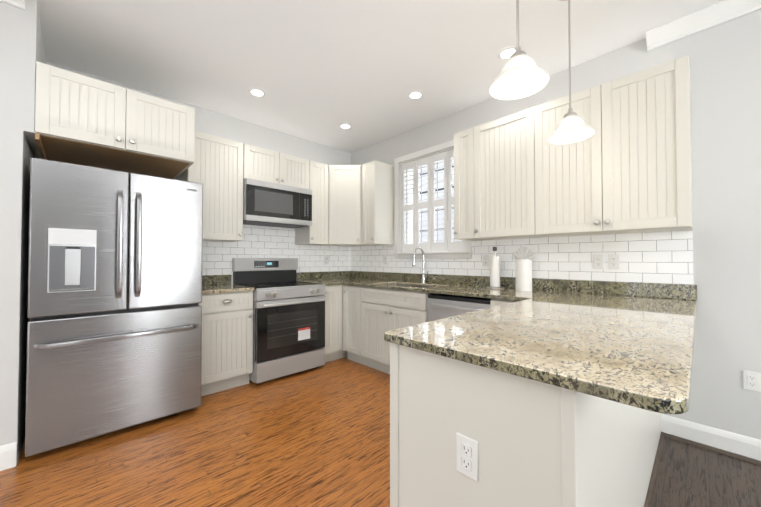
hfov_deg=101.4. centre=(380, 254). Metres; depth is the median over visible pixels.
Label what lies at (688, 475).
floor
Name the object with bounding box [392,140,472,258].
window
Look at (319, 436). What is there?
floor
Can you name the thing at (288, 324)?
range
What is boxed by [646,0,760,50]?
crown molding
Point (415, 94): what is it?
recessed light
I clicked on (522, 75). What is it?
pendant light
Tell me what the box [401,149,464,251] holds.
window shutters
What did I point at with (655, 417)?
base cabinet
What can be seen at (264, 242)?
tile backsplash
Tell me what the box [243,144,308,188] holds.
upper cabinet
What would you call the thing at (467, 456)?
electrical outlet
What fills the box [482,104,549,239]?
upper cabinet
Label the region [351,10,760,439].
wall
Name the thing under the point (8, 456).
baseboard
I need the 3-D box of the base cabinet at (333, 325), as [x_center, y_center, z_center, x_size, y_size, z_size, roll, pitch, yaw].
[-0.528,0.801,3.976,0.895,0.888,0.648,1,-1,-44]
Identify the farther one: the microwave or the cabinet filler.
the microwave
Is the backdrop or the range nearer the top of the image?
the backdrop
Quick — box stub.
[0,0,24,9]
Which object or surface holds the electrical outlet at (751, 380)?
attached to the wall at (725, 74)
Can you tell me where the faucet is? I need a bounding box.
[412,247,427,282]
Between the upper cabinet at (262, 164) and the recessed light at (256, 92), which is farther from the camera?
the upper cabinet at (262, 164)
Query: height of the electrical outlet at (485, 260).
0.110 m
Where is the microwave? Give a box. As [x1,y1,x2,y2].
[243,178,311,227]
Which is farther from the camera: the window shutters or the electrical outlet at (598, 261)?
the window shutters
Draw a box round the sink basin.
[390,284,428,287]
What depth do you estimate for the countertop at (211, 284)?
3.14 m
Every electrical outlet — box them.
[324,256,328,263]
[383,256,386,263]
[456,432,477,481]
[483,255,488,265]
[593,254,603,268]
[608,254,619,268]
[743,370,760,391]
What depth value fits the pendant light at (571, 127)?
1.79 m
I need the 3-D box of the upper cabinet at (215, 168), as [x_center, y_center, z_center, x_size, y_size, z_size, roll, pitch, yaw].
[-1.667,-0.635,3.084,0.487,0.990,0.373,1,-1,-44]
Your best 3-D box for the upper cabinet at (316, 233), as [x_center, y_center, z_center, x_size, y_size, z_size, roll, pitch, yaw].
[-0.850,-0.622,3.879,0.265,0.990,0.373,1,-1,-44]
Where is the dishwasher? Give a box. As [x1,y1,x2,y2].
[428,293,490,321]
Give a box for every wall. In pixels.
[0,0,45,462]
[46,60,350,246]
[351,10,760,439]
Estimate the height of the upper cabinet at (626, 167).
0.990 m
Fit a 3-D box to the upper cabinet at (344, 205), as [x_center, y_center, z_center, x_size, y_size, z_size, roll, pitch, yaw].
[-0.436,-0.618,4.099,0.626,0.990,0.634,1,-1,-44]
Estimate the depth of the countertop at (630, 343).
0.96 m
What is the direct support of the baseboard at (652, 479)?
attached to the base cabinet at (541, 444)
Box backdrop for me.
[410,158,461,243]
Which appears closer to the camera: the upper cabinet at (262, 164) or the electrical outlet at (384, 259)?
the upper cabinet at (262, 164)
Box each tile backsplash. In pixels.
[202,225,350,283]
[351,230,693,284]
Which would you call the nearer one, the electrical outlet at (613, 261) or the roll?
the electrical outlet at (613, 261)
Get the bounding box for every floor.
[0,357,389,506]
[650,437,760,506]
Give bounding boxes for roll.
[513,247,534,290]
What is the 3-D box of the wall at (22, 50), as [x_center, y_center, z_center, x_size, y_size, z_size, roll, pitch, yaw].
[-3.681,-0.176,0.962,3.554,2.740,1.000,1,-1,-44]
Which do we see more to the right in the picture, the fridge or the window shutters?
the window shutters
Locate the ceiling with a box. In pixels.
[37,0,722,152]
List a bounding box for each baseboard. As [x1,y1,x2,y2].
[0,442,16,470]
[644,433,663,506]
[661,414,760,464]
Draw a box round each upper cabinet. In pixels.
[35,61,194,178]
[179,131,243,241]
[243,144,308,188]
[295,160,327,244]
[317,165,376,246]
[362,160,393,244]
[454,125,497,240]
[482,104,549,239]
[542,55,692,236]
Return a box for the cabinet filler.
[490,299,517,307]
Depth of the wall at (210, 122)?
3.57 m
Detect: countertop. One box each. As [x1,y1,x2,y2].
[202,275,254,293]
[296,271,341,285]
[342,271,696,306]
[384,295,696,413]
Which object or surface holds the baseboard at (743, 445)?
attached to the wall at (725, 74)
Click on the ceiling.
(318, 71)
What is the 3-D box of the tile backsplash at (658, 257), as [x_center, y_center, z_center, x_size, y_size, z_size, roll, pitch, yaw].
[0.794,0.098,3.267,0.008,0.469,3.510,1,-1,-44]
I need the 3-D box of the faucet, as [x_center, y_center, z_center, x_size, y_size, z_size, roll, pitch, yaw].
[0.439,0.114,3.417,0.215,0.401,0.094,1,-1,-44]
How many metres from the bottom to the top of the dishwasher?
0.868 m
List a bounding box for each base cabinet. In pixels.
[199,291,252,395]
[323,285,346,362]
[342,284,435,373]
[390,342,625,506]
[626,405,649,506]
[650,411,660,477]
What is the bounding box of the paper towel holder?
[486,247,503,288]
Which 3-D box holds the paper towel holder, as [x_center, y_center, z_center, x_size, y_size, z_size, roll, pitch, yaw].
[1.040,0.116,2.828,0.160,0.378,0.160,1,-1,-44]
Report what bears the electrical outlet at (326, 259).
attached to the tile backsplash at (264, 242)
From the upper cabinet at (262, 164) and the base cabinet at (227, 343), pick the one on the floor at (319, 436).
the base cabinet at (227, 343)
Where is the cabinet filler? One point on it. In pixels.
(496, 302)
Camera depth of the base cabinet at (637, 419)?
1.34 m
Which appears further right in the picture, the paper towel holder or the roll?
the roll
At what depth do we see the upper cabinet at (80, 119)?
2.13 m
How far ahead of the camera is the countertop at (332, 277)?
4.01 m
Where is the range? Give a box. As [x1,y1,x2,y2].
[232,258,325,383]
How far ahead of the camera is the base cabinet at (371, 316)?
3.26 m
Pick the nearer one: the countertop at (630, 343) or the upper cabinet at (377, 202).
the countertop at (630, 343)
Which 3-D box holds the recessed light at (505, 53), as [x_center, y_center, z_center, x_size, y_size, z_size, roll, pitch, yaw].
[0.965,-1.519,2.351,0.156,0.007,0.156,1,-1,-44]
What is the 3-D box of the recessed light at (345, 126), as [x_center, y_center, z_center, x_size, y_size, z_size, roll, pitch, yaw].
[-0.410,-1.497,3.636,0.156,0.007,0.156,1,-1,-44]
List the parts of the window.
window sash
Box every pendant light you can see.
[489,0,549,99]
[548,0,594,143]
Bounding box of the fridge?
[25,157,202,456]
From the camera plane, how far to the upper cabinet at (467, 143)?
2.80 m
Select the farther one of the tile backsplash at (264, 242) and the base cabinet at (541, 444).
the tile backsplash at (264, 242)
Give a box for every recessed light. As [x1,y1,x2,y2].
[248,88,265,96]
[339,123,351,128]
[407,90,423,99]
[497,46,515,59]

